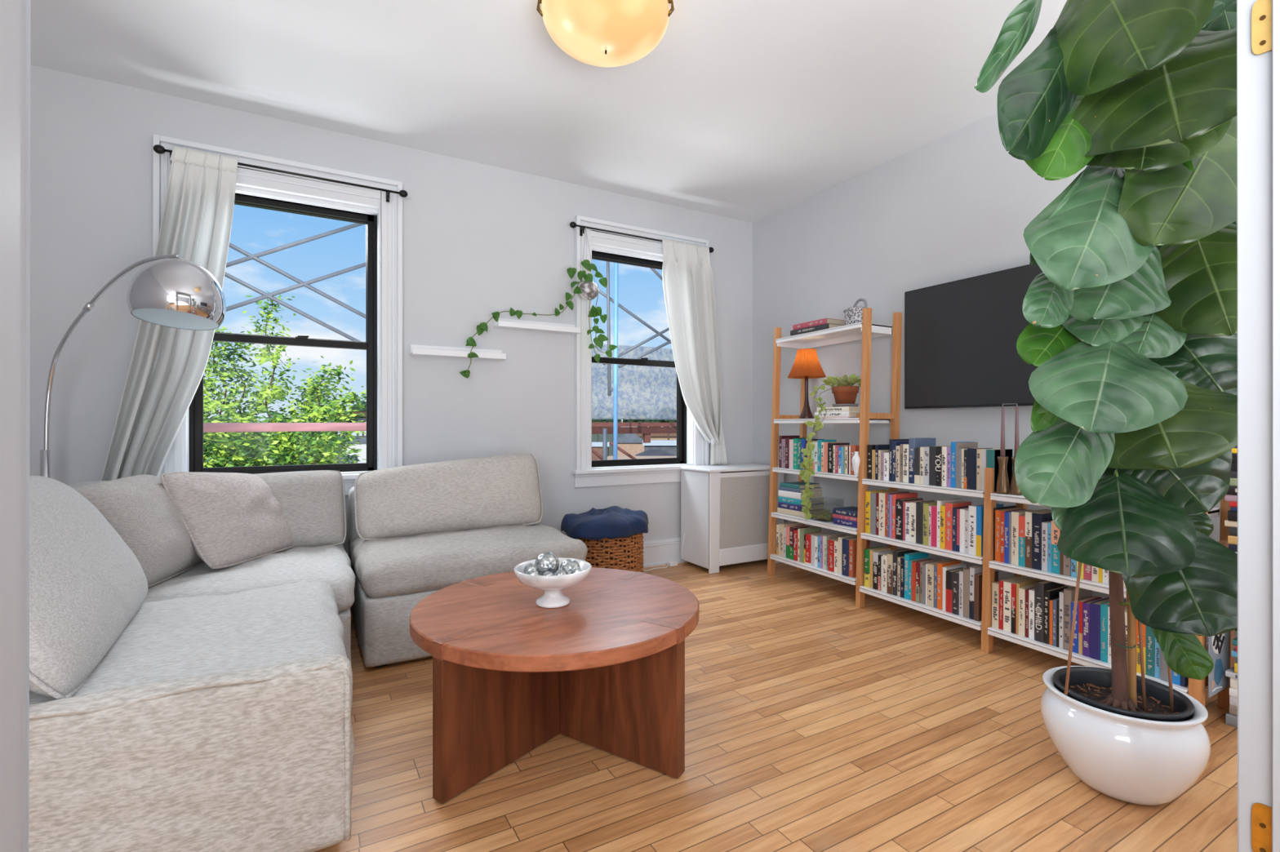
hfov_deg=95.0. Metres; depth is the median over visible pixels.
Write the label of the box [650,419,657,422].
tree
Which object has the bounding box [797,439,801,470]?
book
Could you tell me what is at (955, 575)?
book
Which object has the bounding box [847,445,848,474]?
book
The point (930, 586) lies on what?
book
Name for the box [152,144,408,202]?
curtain rod
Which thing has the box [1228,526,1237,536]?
book
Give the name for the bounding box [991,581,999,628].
book
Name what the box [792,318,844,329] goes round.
book
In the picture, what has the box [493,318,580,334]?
ledge
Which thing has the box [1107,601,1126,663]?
book
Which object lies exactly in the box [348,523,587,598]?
seat cushion
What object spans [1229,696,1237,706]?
book
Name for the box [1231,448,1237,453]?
book
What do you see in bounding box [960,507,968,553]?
book
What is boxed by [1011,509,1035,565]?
book
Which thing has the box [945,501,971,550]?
book
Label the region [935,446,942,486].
book
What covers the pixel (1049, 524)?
book
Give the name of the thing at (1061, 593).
book
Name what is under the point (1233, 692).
book
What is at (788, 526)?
book
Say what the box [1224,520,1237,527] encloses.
book
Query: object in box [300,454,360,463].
house
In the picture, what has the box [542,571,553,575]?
glass ball
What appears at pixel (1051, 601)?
book
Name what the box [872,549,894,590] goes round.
book
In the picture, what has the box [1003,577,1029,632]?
book
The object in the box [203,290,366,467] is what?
street tree
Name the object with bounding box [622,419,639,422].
tree
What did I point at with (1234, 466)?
book
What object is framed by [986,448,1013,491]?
book
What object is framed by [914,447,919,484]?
book
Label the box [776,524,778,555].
book
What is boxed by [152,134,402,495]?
window
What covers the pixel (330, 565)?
seat cushion
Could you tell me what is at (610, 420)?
tree
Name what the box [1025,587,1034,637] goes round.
book
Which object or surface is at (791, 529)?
book
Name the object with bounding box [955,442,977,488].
book
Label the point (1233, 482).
book
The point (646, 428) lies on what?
steel beam
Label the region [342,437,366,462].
house
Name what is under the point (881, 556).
book
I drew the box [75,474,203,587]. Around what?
sofa cushion
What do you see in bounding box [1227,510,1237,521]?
book
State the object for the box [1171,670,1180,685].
book
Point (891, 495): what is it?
book
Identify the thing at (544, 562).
glass ball
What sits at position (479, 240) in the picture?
wall
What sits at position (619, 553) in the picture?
wicker basket
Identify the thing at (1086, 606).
book
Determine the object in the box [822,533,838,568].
book
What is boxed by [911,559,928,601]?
book
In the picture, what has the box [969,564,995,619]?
book
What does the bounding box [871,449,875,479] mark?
book
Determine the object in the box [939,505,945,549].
book
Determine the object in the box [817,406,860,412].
book
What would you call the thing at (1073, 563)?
book
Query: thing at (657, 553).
baseboard
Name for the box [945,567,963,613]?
book
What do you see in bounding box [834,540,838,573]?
book
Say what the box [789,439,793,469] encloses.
book
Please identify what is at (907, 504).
book
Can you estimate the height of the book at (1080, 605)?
0.213 m
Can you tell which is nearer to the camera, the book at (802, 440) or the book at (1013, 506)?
the book at (1013, 506)
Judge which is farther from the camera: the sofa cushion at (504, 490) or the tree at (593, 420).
the tree at (593, 420)
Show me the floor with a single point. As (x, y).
(816, 721)
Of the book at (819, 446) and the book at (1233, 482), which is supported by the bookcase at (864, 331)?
the book at (819, 446)
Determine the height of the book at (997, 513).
0.233 m
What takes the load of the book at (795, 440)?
on the bookcase at (864, 331)
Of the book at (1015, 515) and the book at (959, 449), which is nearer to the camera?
the book at (1015, 515)
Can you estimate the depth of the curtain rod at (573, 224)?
4.08 m
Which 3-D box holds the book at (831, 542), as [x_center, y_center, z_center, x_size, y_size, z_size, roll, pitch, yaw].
[1.228,0.804,3.630,0.129,0.190,0.048,0,0,-30]
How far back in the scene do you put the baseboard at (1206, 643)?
2.38 m
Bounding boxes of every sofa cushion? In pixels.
[29,475,147,699]
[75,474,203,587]
[160,471,293,568]
[254,470,346,546]
[354,453,542,540]
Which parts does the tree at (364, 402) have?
crown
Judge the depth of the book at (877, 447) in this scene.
3.32 m
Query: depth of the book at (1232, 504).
2.04 m
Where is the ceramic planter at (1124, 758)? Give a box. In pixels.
[1040,666,1210,805]
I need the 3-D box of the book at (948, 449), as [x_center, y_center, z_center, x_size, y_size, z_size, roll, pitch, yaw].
[1.600,0.210,2.960,0.140,0.198,0.022,0,0,-30]
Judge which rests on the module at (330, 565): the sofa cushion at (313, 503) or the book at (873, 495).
the sofa cushion at (313, 503)
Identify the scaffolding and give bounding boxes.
[203,222,676,460]
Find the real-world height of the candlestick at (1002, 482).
0.170 m
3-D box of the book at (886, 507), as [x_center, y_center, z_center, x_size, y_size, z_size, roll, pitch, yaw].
[1.444,0.498,3.294,0.184,0.242,0.016,0,0,-30]
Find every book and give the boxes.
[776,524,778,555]
[777,489,822,499]
[777,496,824,505]
[777,502,823,511]
[777,507,829,517]
[778,435,799,467]
[778,486,822,493]
[778,521,802,556]
[779,481,819,488]
[781,439,785,467]
[783,527,786,557]
[785,437,806,468]
[786,524,807,559]
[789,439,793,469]
[789,525,808,559]
[790,323,844,335]
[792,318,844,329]
[793,438,813,469]
[793,529,798,560]
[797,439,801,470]
[797,528,799,561]
[799,526,821,563]
[801,439,804,469]
[804,439,824,470]
[804,534,805,563]
[805,532,823,564]
[810,533,829,566]
[811,441,814,471]
[814,411,860,417]
[814,441,817,471]
[814,534,826,566]
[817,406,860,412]
[817,440,836,471]
[817,536,820,568]
[820,417,857,418]
[820,533,835,568]
[821,441,835,471]
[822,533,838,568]
[823,441,842,472]
[824,533,844,569]
[826,534,844,569]
[827,443,849,472]
[827,538,838,572]
[832,444,850,473]
[832,513,857,521]
[833,506,857,517]
[833,517,857,528]
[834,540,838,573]
[835,445,843,473]
[837,534,857,574]
[838,446,840,473]
[840,446,843,474]
[841,537,857,576]
[843,445,848,474]
[844,446,848,474]
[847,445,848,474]
[848,445,850,474]
[848,538,870,577]
[850,444,859,475]
[864,546,884,587]
[865,489,891,533]
[867,444,884,479]
[869,546,891,588]
[870,491,889,534]
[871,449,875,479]
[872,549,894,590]
[875,444,888,479]
[875,491,890,535]
[877,552,891,591]
[878,449,888,479]
[878,491,898,536]
[880,451,888,479]
[880,555,882,591]
[882,554,887,593]
[883,452,888,480]
[884,491,909,537]
[887,492,910,537]
[887,552,893,594]
[888,439,908,481]
[889,494,892,537]
[892,440,908,481]
[892,492,917,538]
[893,548,919,595]
[895,445,900,482]
[895,497,922,540]
[897,555,904,596]
[899,444,908,482]
[900,557,904,598]
[902,444,908,483]
[902,499,923,540]
[904,551,928,599]
[905,501,919,542]
[908,437,935,483]
[908,557,930,600]
[910,500,930,542]
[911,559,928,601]
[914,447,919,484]
[915,500,937,544]
[915,559,937,603]
[920,446,928,484]
[920,559,942,604]
[922,564,925,604]
[923,447,928,484]
[923,502,937,545]
[925,564,927,604]
[926,560,947,607]
[928,445,951,485]
[928,505,934,546]
[931,505,937,546]
[933,565,937,608]
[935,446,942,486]
[937,498,962,547]
[937,560,960,609]
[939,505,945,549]
[941,446,951,486]
[942,563,966,610]
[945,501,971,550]
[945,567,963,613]
[946,447,951,487]
[950,441,975,488]
[951,506,968,551]
[951,569,963,615]
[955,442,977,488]
[956,507,968,551]
[958,448,967,488]
[959,570,963,617]
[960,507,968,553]
[961,448,967,488]
[963,567,969,618]
[964,449,967,488]
[964,510,968,554]
[966,448,992,489]
[968,504,983,555]
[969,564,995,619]
[973,571,998,621]
[976,448,986,490]
[976,503,1003,556]
[981,448,991,490]
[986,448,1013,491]
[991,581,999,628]
[993,505,1016,560]
[995,507,1022,561]
[998,576,1021,630]
[1000,508,1022,562]
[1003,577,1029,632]
[1004,509,1026,564]
[1008,512,1011,564]
[1010,578,1034,634]
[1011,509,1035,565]
[1015,578,1039,635]
[1017,515,1025,567]
[1018,584,1034,636]
[1025,509,1050,568]
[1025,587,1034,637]
[1028,588,1034,639]
[1031,510,1053,570]
[1034,580,1064,642]
[1041,520,1051,571]
[1044,585,1067,644]
[1047,521,1051,572]
[1048,597,1059,645]
[1051,520,1060,573]
[1052,598,1059,646]
[1056,600,1059,647]
[1058,591,1063,648]
[1059,530,1063,574]
[1062,555,1071,576]
[1063,586,1092,650]
[1070,559,1076,577]
[1071,596,1090,653]
[1076,561,1084,579]
[1078,596,1098,654]
[1082,597,1102,657]
[1083,564,1092,580]
[1089,597,1109,660]
[1091,566,1098,582]
[1098,568,1102,582]
[1100,600,1125,662]
[1102,568,1108,584]
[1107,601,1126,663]
[1124,611,1127,658]
[1135,618,1146,674]
[1145,625,1155,677]
[1155,637,1159,679]
[1160,648,1168,681]
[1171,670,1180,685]
[1180,675,1188,687]
[1208,631,1229,697]
[1224,494,1237,502]
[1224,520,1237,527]
[1225,666,1237,679]
[1225,711,1237,728]
[1226,484,1237,495]
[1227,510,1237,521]
[1227,535,1237,544]
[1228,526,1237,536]
[1228,543,1237,552]
[1229,501,1237,507]
[1229,688,1237,697]
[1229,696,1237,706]
[1229,705,1237,716]
[1230,471,1237,478]
[1230,477,1237,486]
[1230,506,1237,511]
[1230,677,1237,689]
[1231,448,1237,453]
[1231,453,1237,463]
[1231,463,1237,471]
[1231,648,1237,657]
[1232,637,1237,645]
[1234,662,1237,673]
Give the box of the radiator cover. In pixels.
[680,463,783,573]
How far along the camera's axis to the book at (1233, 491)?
2.04 m
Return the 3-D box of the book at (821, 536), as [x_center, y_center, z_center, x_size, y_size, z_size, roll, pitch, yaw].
[1.197,0.797,3.710,0.144,0.202,0.015,0,0,-30]
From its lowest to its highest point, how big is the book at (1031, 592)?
0.210 m
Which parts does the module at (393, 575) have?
frame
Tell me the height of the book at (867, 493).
0.237 m
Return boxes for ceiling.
[30,0,1066,222]
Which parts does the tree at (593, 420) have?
crown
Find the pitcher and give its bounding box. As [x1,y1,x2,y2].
[843,298,867,324]
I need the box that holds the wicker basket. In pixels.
[576,533,644,572]
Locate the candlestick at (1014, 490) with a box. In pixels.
[1009,457,1022,495]
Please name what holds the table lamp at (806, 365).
on the bookcase at (864, 331)
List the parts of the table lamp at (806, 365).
stem, lamp shade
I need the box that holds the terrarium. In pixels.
[810,511,833,520]
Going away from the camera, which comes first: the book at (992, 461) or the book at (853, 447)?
the book at (992, 461)
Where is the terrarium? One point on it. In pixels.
(824, 515)
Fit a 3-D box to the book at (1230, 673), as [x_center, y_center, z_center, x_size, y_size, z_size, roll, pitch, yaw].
[2.171,0.872,2.005,0.158,0.019,0.207,0,0,-30]
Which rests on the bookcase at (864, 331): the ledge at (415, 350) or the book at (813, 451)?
the book at (813, 451)
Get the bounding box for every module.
[28,581,354,851]
[68,480,355,662]
[347,486,587,667]
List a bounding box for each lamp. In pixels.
[40,254,226,477]
[536,0,674,66]
[787,348,826,418]
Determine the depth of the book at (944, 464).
2.94 m
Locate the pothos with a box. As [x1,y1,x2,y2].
[459,226,617,377]
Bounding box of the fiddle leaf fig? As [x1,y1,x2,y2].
[973,0,1237,721]
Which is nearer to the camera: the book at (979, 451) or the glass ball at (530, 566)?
the glass ball at (530, 566)
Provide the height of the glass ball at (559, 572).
0.044 m
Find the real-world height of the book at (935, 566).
0.210 m
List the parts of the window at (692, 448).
sash, sash, frame, sill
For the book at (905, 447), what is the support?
on the bookcase at (988, 576)
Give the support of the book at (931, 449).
on the bookcase at (988, 576)
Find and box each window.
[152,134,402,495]
[571,215,710,488]
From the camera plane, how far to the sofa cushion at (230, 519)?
2.46 m
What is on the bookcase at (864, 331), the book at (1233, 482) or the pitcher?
the pitcher
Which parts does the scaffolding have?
guard rail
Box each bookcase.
[767,307,902,608]
[859,467,1027,653]
[987,483,1234,726]
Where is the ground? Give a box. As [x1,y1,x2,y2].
[203,433,636,464]
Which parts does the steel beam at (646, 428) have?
stub post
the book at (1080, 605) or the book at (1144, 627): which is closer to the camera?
the book at (1144, 627)
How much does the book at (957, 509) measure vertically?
0.207 m
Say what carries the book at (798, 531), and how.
on the bookcase at (864, 331)
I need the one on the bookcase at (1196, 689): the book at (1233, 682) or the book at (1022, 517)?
the book at (1022, 517)
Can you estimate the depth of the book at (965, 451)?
2.84 m
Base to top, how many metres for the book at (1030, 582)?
0.224 m
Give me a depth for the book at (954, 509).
2.88 m
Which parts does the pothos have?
cord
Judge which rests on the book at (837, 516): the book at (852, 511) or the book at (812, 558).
the book at (852, 511)
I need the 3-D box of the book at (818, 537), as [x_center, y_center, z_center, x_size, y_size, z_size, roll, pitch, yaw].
[1.184,0.801,3.727,0.138,0.195,0.027,0,0,-30]
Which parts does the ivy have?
trailing stem, trailing stem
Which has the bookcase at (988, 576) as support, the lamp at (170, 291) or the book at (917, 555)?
the book at (917, 555)
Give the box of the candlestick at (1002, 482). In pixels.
[995,456,1009,493]
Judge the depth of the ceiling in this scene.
2.83 m
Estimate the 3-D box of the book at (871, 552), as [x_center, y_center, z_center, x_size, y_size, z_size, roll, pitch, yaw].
[1.379,0.818,3.364,0.160,0.214,0.021,0,0,-30]
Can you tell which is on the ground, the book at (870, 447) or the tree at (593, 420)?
the tree at (593, 420)
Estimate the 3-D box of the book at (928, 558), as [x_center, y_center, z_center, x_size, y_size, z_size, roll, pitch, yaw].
[1.496,0.821,3.138,0.162,0.206,0.017,0,0,-30]
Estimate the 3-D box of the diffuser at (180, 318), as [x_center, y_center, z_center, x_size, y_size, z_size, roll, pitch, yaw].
[-1.949,-0.444,2.469,0.288,0.043,0.286,0,0,-30]
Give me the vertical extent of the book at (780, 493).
0.042 m
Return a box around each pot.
[579,281,598,300]
[831,386,858,404]
[1053,666,1195,721]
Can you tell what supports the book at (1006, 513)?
on the bookcase at (1196, 689)
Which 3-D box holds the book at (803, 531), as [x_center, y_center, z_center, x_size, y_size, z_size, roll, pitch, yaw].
[1.125,0.789,3.874,0.158,0.218,0.038,0,0,-30]
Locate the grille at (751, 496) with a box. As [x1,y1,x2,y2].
[719,475,769,549]
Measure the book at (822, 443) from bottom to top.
0.186 m
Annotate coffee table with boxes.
[409,567,698,804]
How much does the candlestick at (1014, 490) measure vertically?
0.170 m
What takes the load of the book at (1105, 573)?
on the bookcase at (1196, 689)
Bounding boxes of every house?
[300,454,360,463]
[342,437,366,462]
[591,442,610,460]
[607,456,676,460]
[617,433,644,456]
[635,449,675,456]
[636,433,676,440]
[642,440,676,456]
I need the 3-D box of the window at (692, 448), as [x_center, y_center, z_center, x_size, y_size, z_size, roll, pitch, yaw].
[0.003,-0.504,4.388,1.155,1.878,0.250,0,0,-30]
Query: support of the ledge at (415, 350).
attached to the wall at (479, 240)
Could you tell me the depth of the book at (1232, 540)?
2.04 m
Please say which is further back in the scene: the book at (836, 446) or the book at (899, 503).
the book at (836, 446)
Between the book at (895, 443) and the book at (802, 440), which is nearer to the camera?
the book at (895, 443)
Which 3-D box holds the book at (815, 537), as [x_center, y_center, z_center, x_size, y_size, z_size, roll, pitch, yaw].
[1.173,0.803,3.751,0.131,0.191,0.026,0,0,-30]
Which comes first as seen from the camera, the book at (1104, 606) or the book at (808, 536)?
the book at (1104, 606)
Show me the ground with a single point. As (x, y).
(594, 437)
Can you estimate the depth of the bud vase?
3.41 m
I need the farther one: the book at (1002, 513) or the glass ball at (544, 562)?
the book at (1002, 513)
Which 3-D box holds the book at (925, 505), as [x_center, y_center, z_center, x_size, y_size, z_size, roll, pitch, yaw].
[1.536,0.513,3.062,0.155,0.213,0.027,0,0,-30]
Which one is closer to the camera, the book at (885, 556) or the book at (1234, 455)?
the book at (1234, 455)
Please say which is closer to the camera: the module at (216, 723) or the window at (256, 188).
the module at (216, 723)
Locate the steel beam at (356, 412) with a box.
[327,411,366,421]
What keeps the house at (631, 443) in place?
on the ground
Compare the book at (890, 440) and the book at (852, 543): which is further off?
the book at (852, 543)
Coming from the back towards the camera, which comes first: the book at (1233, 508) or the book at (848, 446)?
the book at (848, 446)
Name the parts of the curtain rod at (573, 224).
rod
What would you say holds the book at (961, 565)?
on the bookcase at (988, 576)
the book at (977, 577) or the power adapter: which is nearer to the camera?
the book at (977, 577)
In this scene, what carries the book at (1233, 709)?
on the book at (1230, 720)
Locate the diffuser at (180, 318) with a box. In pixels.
[131,308,218,329]
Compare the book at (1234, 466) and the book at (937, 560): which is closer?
the book at (1234, 466)
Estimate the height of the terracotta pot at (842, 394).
0.121 m
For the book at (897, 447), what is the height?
0.195 m
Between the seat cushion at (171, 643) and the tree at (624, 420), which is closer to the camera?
the seat cushion at (171, 643)
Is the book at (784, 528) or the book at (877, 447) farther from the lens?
the book at (784, 528)
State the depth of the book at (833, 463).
3.61 m
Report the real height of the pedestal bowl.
0.125 m
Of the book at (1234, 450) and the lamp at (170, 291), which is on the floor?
the lamp at (170, 291)
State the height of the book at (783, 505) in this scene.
0.040 m
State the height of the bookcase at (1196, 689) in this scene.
0.850 m
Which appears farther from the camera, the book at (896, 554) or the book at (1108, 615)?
the book at (896, 554)
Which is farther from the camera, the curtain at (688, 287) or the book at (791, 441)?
the curtain at (688, 287)
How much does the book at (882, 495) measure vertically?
0.239 m
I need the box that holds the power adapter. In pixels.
[667,533,684,566]
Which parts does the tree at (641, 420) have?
crown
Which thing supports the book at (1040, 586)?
on the bookcase at (1196, 689)
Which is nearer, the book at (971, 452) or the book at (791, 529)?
the book at (971, 452)
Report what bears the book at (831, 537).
on the bookcase at (864, 331)
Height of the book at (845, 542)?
0.215 m
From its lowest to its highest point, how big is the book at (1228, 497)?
0.022 m
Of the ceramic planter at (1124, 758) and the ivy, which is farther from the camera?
the ivy
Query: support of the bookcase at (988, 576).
on the floor
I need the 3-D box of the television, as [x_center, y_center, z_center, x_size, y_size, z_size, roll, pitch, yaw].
[1.931,-0.448,3.001,0.078,0.704,1.255,0,0,-30]
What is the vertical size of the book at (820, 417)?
0.008 m
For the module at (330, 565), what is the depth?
2.32 m
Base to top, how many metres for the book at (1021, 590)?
0.208 m
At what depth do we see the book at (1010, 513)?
2.64 m
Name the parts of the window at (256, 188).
frame, sash, sash, sill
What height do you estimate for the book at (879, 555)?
0.198 m
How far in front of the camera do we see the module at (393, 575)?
2.65 m
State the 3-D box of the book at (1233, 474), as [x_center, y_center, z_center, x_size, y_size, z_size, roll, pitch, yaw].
[2.184,0.172,1.997,0.158,0.025,0.215,0,0,-30]
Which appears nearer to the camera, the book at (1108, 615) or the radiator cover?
the book at (1108, 615)
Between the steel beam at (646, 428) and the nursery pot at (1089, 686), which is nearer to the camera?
the nursery pot at (1089, 686)
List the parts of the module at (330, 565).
frame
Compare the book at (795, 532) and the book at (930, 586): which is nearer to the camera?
the book at (930, 586)
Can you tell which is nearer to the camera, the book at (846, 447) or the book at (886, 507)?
the book at (886, 507)
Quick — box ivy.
[799,373,861,519]
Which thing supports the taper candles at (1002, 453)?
in the candlestick at (1014, 490)
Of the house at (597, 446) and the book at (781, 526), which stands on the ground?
the house at (597, 446)
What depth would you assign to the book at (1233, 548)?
2.04 m
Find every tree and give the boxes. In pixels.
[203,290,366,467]
[351,400,366,437]
[591,419,608,442]
[607,419,621,456]
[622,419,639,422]
[636,419,652,439]
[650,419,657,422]
[657,419,676,440]
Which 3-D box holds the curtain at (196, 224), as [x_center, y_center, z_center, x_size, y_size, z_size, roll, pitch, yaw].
[-2.330,-0.478,2.897,0.572,1.802,0.117,0,0,-30]
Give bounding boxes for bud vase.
[851,451,859,475]
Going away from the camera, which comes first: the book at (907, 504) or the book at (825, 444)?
the book at (907, 504)
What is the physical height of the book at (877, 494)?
0.236 m
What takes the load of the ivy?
on the book at (842, 409)
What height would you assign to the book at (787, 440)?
0.206 m
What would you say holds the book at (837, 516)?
on the book at (836, 521)
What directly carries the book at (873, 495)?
on the bookcase at (988, 576)
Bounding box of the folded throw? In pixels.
[560,506,648,540]
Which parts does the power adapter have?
cord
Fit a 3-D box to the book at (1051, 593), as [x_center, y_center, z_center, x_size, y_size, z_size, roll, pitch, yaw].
[1.795,0.818,2.532,0.160,0.223,0.021,0,0,-30]
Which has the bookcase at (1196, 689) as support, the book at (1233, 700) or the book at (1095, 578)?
the book at (1095, 578)
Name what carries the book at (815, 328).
on the book
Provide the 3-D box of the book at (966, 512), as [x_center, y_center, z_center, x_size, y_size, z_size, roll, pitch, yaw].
[1.639,0.516,2.862,0.157,0.207,0.020,0,0,-30]
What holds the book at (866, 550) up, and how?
on the bookcase at (988, 576)
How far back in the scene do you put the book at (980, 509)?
2.77 m
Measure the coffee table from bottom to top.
0.448 m
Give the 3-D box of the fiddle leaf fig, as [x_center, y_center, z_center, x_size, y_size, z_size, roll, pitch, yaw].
[1.268,-0.130,1.453,0.870,2.160,0.526,0,0,-42]
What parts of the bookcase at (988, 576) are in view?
shelf, shelf, shelf, post, post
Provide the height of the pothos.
1.069 m
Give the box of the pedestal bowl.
[513,557,591,608]
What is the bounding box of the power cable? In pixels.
[644,564,670,571]
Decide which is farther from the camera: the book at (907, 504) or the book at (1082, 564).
the book at (907, 504)
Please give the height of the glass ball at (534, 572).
0.042 m
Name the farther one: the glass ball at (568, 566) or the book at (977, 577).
the book at (977, 577)
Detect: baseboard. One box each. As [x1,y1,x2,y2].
[349,537,688,608]
[1205,636,1236,663]
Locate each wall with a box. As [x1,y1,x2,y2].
[29,64,752,560]
[752,111,1237,638]
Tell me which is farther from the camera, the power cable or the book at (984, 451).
the power cable
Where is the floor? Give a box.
[314,559,1237,851]
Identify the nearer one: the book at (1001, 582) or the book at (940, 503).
the book at (1001, 582)
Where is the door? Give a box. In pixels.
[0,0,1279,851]
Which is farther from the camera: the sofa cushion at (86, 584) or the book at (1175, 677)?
the book at (1175, 677)
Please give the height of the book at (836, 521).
0.036 m
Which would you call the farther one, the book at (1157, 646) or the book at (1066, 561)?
the book at (1066, 561)
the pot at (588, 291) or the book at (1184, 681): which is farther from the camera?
the pot at (588, 291)
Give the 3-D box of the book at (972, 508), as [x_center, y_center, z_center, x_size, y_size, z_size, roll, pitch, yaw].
[1.658,0.503,2.840,0.177,0.232,0.037,0,0,-30]
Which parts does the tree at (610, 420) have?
crown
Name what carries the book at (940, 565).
on the bookcase at (988, 576)
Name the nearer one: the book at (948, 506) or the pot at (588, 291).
the book at (948, 506)
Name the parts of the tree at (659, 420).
crown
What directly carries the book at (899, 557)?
on the bookcase at (988, 576)
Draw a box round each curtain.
[100,145,237,480]
[661,238,727,465]
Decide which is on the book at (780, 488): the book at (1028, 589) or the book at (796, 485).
the book at (796, 485)
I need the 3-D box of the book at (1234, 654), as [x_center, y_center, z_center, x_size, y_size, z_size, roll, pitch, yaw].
[2.184,0.798,1.996,0.158,0.020,0.209,0,0,-30]
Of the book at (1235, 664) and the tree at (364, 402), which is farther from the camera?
the tree at (364, 402)
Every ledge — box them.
[410,344,506,360]
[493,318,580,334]
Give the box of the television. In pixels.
[904,263,1042,408]
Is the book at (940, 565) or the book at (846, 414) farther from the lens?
the book at (846, 414)
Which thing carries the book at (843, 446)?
on the bookcase at (864, 331)
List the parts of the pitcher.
handle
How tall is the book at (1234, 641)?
0.019 m
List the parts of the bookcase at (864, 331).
post, rail, post, shelf, shelf, shelf, shelf, shelf, post, rail, post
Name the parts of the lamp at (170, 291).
arm, lamp shade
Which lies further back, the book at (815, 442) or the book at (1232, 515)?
the book at (815, 442)
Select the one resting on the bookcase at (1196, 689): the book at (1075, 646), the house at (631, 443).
the book at (1075, 646)
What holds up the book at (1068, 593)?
on the bookcase at (1196, 689)
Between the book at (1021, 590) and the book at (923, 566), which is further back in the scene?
the book at (923, 566)
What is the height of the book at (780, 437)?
0.221 m
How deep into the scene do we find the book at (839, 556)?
3.54 m
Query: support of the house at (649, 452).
on the ground
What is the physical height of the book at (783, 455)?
0.197 m
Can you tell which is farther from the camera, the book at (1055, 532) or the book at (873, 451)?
the book at (873, 451)
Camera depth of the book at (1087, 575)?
2.37 m
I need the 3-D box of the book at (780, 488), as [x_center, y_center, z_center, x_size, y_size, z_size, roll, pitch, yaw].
[1.093,0.436,4.000,0.202,0.024,0.200,0,0,-30]
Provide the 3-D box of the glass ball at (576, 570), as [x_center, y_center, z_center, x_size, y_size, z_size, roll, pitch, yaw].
[-0.207,0.485,1.933,0.032,0.032,0.032,0,0,-30]
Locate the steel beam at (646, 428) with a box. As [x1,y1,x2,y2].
[591,422,676,443]
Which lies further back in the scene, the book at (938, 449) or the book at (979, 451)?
the book at (938, 449)
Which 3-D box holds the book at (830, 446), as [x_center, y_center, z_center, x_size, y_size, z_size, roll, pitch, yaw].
[1.242,0.204,3.671,0.147,0.182,0.044,0,0,-30]
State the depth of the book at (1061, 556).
2.45 m
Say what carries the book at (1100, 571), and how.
on the bookcase at (1196, 689)
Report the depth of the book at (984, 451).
2.77 m
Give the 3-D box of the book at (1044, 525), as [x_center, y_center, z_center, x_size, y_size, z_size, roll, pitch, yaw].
[1.792,0.522,2.546,0.146,0.207,0.022,0,0,-30]
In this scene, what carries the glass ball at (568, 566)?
in the pedestal bowl
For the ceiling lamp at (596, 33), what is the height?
0.212 m
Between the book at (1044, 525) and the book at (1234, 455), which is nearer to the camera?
the book at (1234, 455)
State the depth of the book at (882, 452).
3.28 m
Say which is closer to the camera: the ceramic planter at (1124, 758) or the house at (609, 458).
the ceramic planter at (1124, 758)
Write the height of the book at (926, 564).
0.209 m
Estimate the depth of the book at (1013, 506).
2.71 m
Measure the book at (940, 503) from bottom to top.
0.236 m
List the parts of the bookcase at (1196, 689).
shelf, shelf, shelf, post, rail, rail, post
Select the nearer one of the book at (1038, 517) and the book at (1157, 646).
the book at (1157, 646)
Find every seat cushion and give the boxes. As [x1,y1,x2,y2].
[29,581,346,704]
[143,543,355,613]
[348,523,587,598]
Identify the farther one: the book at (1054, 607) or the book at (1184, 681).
the book at (1054, 607)
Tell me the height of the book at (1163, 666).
0.175 m
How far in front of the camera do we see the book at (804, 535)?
3.81 m
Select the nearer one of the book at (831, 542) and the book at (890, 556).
the book at (890, 556)
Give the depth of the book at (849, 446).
3.50 m
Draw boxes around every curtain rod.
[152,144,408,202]
[569,222,713,253]
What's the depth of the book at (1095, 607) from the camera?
2.33 m
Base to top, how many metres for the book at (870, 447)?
0.195 m
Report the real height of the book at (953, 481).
0.224 m
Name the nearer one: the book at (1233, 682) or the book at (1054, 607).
the book at (1233, 682)
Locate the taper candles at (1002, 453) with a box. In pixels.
[1000,403,1019,457]
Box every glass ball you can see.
[523,563,535,574]
[527,569,539,575]
[534,551,559,575]
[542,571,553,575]
[553,569,566,575]
[560,558,579,574]
[573,567,582,573]
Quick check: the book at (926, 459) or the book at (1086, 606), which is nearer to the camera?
the book at (1086, 606)
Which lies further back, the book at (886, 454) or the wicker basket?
the wicker basket
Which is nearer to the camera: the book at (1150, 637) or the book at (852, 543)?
the book at (1150, 637)
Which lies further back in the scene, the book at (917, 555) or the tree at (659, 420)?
the tree at (659, 420)
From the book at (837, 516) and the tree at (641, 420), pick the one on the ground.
the tree at (641, 420)
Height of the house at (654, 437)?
9.077 m
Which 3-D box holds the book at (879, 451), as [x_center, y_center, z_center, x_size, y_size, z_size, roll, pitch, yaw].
[1.397,0.226,3.330,0.120,0.167,0.016,0,0,-30]
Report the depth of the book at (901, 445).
3.17 m
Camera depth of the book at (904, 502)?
3.15 m
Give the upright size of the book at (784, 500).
0.038 m
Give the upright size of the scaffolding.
5.219 m
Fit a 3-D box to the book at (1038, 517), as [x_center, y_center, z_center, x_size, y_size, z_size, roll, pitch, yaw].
[1.791,0.504,2.582,0.171,0.242,0.040,0,0,-30]
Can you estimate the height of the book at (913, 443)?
0.238 m
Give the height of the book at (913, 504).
0.209 m
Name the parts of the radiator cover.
lid, panel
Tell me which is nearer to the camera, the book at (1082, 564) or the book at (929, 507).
the book at (1082, 564)

